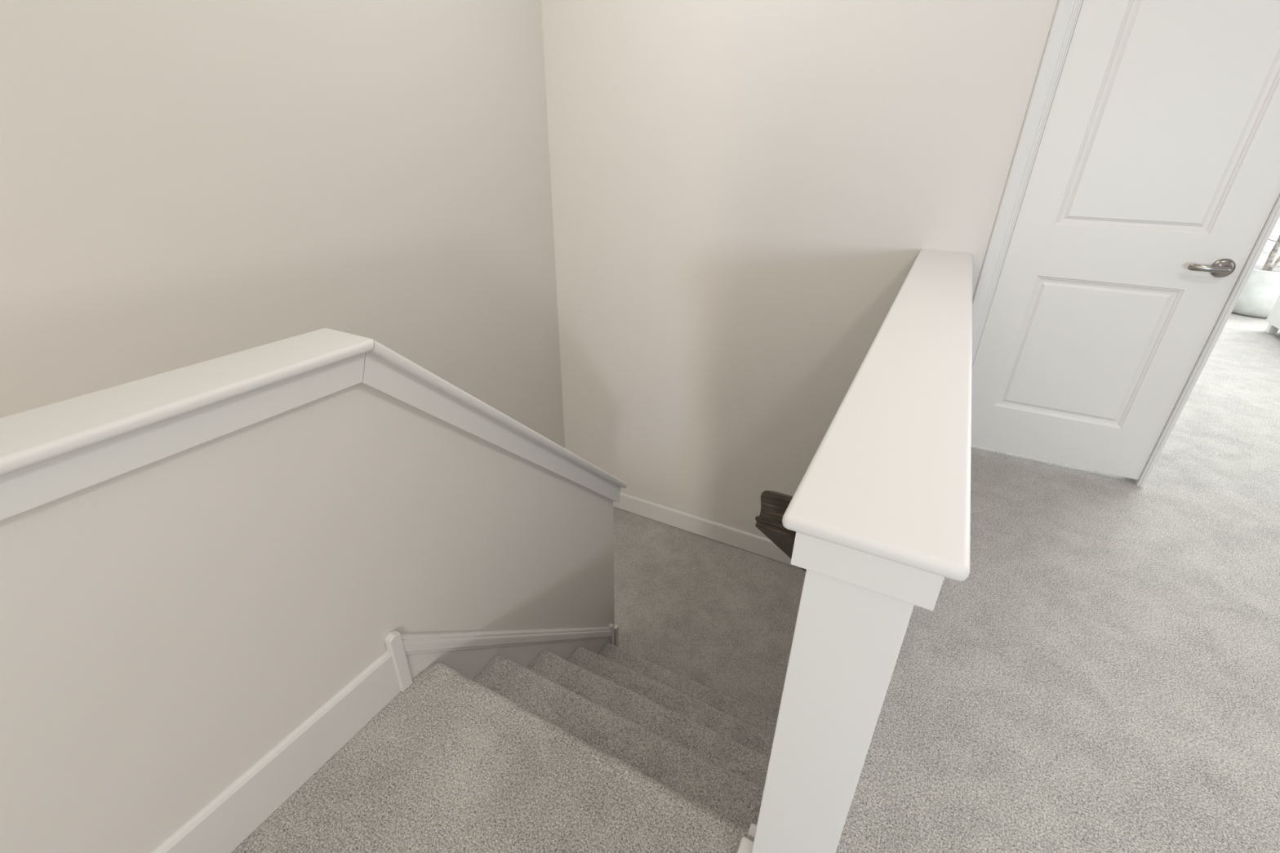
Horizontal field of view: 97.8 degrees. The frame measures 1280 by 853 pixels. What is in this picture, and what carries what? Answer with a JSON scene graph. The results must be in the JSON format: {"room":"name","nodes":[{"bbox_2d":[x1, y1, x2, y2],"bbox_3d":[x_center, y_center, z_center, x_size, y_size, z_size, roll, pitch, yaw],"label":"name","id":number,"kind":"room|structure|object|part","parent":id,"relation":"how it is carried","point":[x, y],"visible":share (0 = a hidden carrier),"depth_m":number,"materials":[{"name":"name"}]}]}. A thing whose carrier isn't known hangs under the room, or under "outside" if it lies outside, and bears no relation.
{"room":"stair landing","nodes":[
{"label":"stair landing","id":0,"kind":"room"},
{"bbox_2d":[0,0,564,448],"bbox_3d":[-1.864,0.006,1.206,0.120,4.056,5.741,14,30,24],"label":"wall","id":1,"kind":"structure","parent":0,"point":[184,183],"depth_m":1.89,"materials":[{"name":"white paint"}]},
{"bbox_2d":[0,328,626,852],"bbox_3d":[-1.197,1.157,0.631,0.162,1.946,4.555,14,30,24],"label":"wall","id":2,"kind":"structure","parent":0,"point":[196,560],"depth_m":1.02,"materials":[{"name":"white paint"}]},
{"bbox_2d":[151,650,400,852],"bbox_3d":[-1.428,1.295,0.099,0.014,0.143,3.388,14,30,24],"label":"baseboard","id":3,"kind":"structure","parent":2,"relation":"attached to","point":[228,820],"depth_m":1.20,"materials":[{"name":"white paint"}]},
{"bbox_2d":[384,623,618,692],"bbox_3d":[-0.369,0.838,2.097,0.024,1.207,1.132,14,30,24],"label":"baseboard","id":4,"kind":"structure","parent":2,"relation":"attached to","point":[467,653],"depth_m":1.74,"materials":[{"name":"white paint"}]},
{"bbox_3d":[-0.375,0.773,2.048,0.020,1.011,1.044,14,30,24],"label":"moulding","id":5,"kind":"part","parent":4,"relation":"part of","materials":[{"name":"white paint"}]},
{"bbox_2d":[613,506,805,718],"bbox_3d":[-0.758,1.726,1.836,2.082,0.150,4.821,14,30,24],"label":"landing","id":6,"kind":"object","parent":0,"point":[719,616],"visible":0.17,"depth_m":3.11,"materials":[{"name":"grey carpet"}]},
{"bbox_2d":[420,643,777,852],"bbox_3d":[0.028,1.040,1.933,0.926,1.031,0.977,14,30,24],"label":"staircase","id":7,"kind":"structure","parent":6,"relation":"on","point":[697,753],"depth_m":1.67,"materials":[{"name":"grey carpet"}]},
{"bbox_2d":[231,312,1279,852],"bbox_3d":[2.370,1.079,1.023,8.182,0.200,13.400,14,30,24],"label":"floor","id":8,"kind":"structure","parent":0,"point":[1103,673],"depth_m":1.42,"materials":[{"name":"grey carpet"}]},
{"bbox_2d":[751,248,973,852],"bbox_3d":[0.785,0.084,1.722,0.204,0.893,2.250,14,30,24],"label":"wall","id":9,"kind":"structure","parent":8,"relation":"on","point":[879,515],"depth_m":0.78,"materials":[{"name":"white paint"}]},
{"bbox_2d":[755,490,806,572],"bbox_3d":[0.470,0.356,1.466,0.093,1.045,1.154,14,30,24],"label":"handrail","id":10,"kind":"object","parent":9,"relation":"attached to","point":[774,504],"visible":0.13,"depth_m":0.81,"materials":[{"name":"brown wood"}]},
{"bbox_2d":[1231,234,1279,318],"bbox_3d":[5.438,-1.728,4.614,0.829,1.630,0.646,-2,27,-5],"label":"potted tree","id":11,"kind":"object","parent":8,"relation":"on","point":[1260,292],"visible":0.48,"depth_m":4.79,"materials":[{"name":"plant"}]},
{"bbox_3d":[5.513,-1.200,4.934,0.570,0.400,0.570,14,30,24],"label":"pot","id":12,"kind":"part","parent":11,"relation":"part of","materials":[{"name":"ceramic"}]},
{"bbox_2d":[1265,294,1279,333],"bbox_3d":[4.917,-0.625,3.721,0.497,0.460,1.600,14,30,24],"label":"base cabinet","id":13,"kind":"object","parent":8,"relation":"on","point":[1273,317],"visible":1,"depth_m":4.44,"materials":[{"name":"white paint"}]},
{"bbox_3d":[5.069,-0.785,4.469,0.050,0.071,0.050,14,30,24],"label":"leg","id":14,"kind":"part","parent":13,"relation":"part of","materials":[{"name":"white paint"}]},
{"bbox_2d":[541,0,1058,539],"bbox_3d":[0.850,-0.747,2.770,3.030,4.056,0.120,14,30,24],"label":"wall","id":15,"kind":"structure","parent":0,"point":[745,193],"depth_m":2.74,"materials":[{"name":"white paint"}]},
{"bbox_2d":[613,492,801,568],"bbox_3d":[0.348,0.643,3.681,2.016,0.130,0.014,14,30,24],"label":"baseboard","id":16,"kind":"structure","parent":15,"relation":"attached to","point":[747,541],"depth_m":3.64,"materials":[{"name":"white paint"}]},
{"bbox_2d":[971,0,1083,368],"bbox_3d":[1.527,-0.872,2.280,0.152,2.110,0.063,-16,32,-30],"label":"trim","id":17,"kind":"structure","parent":15,"relation":"attached to","point":[1067,12],"depth_m":2.15,"materials":[{"name":"white paint"}]},
{"bbox_2d":[971,0,1279,479],"bbox_3d":[1.837,-0.746,2.093,0.729,2.016,0.092,14,30,24],"label":"door","id":18,"kind":"structure","parent":15,"relation":"in","point":[1153,182],"depth_m":2.10,"materials":[{"name":"white paint"}]},
{"bbox_3d":[2.051,-0.568,2.009,0.118,0.024,0.020,14,30,24],"label":"lever","id":19,"kind":"part","parent":18,"relation":"part of","materials":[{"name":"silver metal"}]},
{"bbox_3d":[2.103,-0.566,2.007,0.067,0.067,0.050,14,30,24],"label":"handle","id":20,"kind":"part","parent":18,"relation":"part of","materials":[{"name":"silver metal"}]},
{"bbox_2d":[1133,194,1279,487],"bbox_3d":[2.199,-0.706,1.976,0.024,2.110,0.134,14,30,24],"label":"trim","id":21,"kind":"structure","parent":15,"relation":"attached to","point":[1274,215],"depth_m":2.10,"materials":[{"name":"white paint"}]},
{"bbox_3d":[2.165,-0.558,2.010,0.001,0.055,0.028,14,30,24],"label":"strike plate","id":22,"kind":"part","parent":21,"relation":"part of","materials":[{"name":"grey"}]},
{"bbox_2d":[1257,257,1279,264],"bbox_3d":[5.365,-2.668,5.233,8.320,2.740,0.120,14,30,24],"label":"wall","id":23,"kind":"structure","parent":0,"point":[1260,260],"depth_m":5.34,"materials":[{"name":"white paint"}]},
{"bbox_2d":[1259,247,1279,259],"bbox_3d":[6.783,-2.279,4.504,3.000,1.970,0.120,14,30,24],"label":"window","id":24,"kind":"structure","parent":23,"relation":"in","point":[1265,253],"depth_m":5.28,"materials":[{"name":"white glass"}]},
{"bbox_3d":[6.768,-1.470,4.911,3.000,0.030,0.110,14,30,24],"label":"sill","id":25,"kind":"part","parent":24,"relation":"part of","materials":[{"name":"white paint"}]},
{"bbox_3d":[0.775,1.084,2.247,0.126,0.966,2.221,14,30,24],"label":"wall","id":26,"kind":"structure","parent":0,"visible":0},
{"bbox_2d":[737,822,757,852],"bbox_3d":[0.435,1.089,1.709,0.026,1.133,1.072,14,30,24],"label":"baseboard","id":27,"kind":"structure","parent":26,"relation":"attached to","point":[746,844],"depth_m":1.05,"materials":[{"name":"white paint"}]}
]}

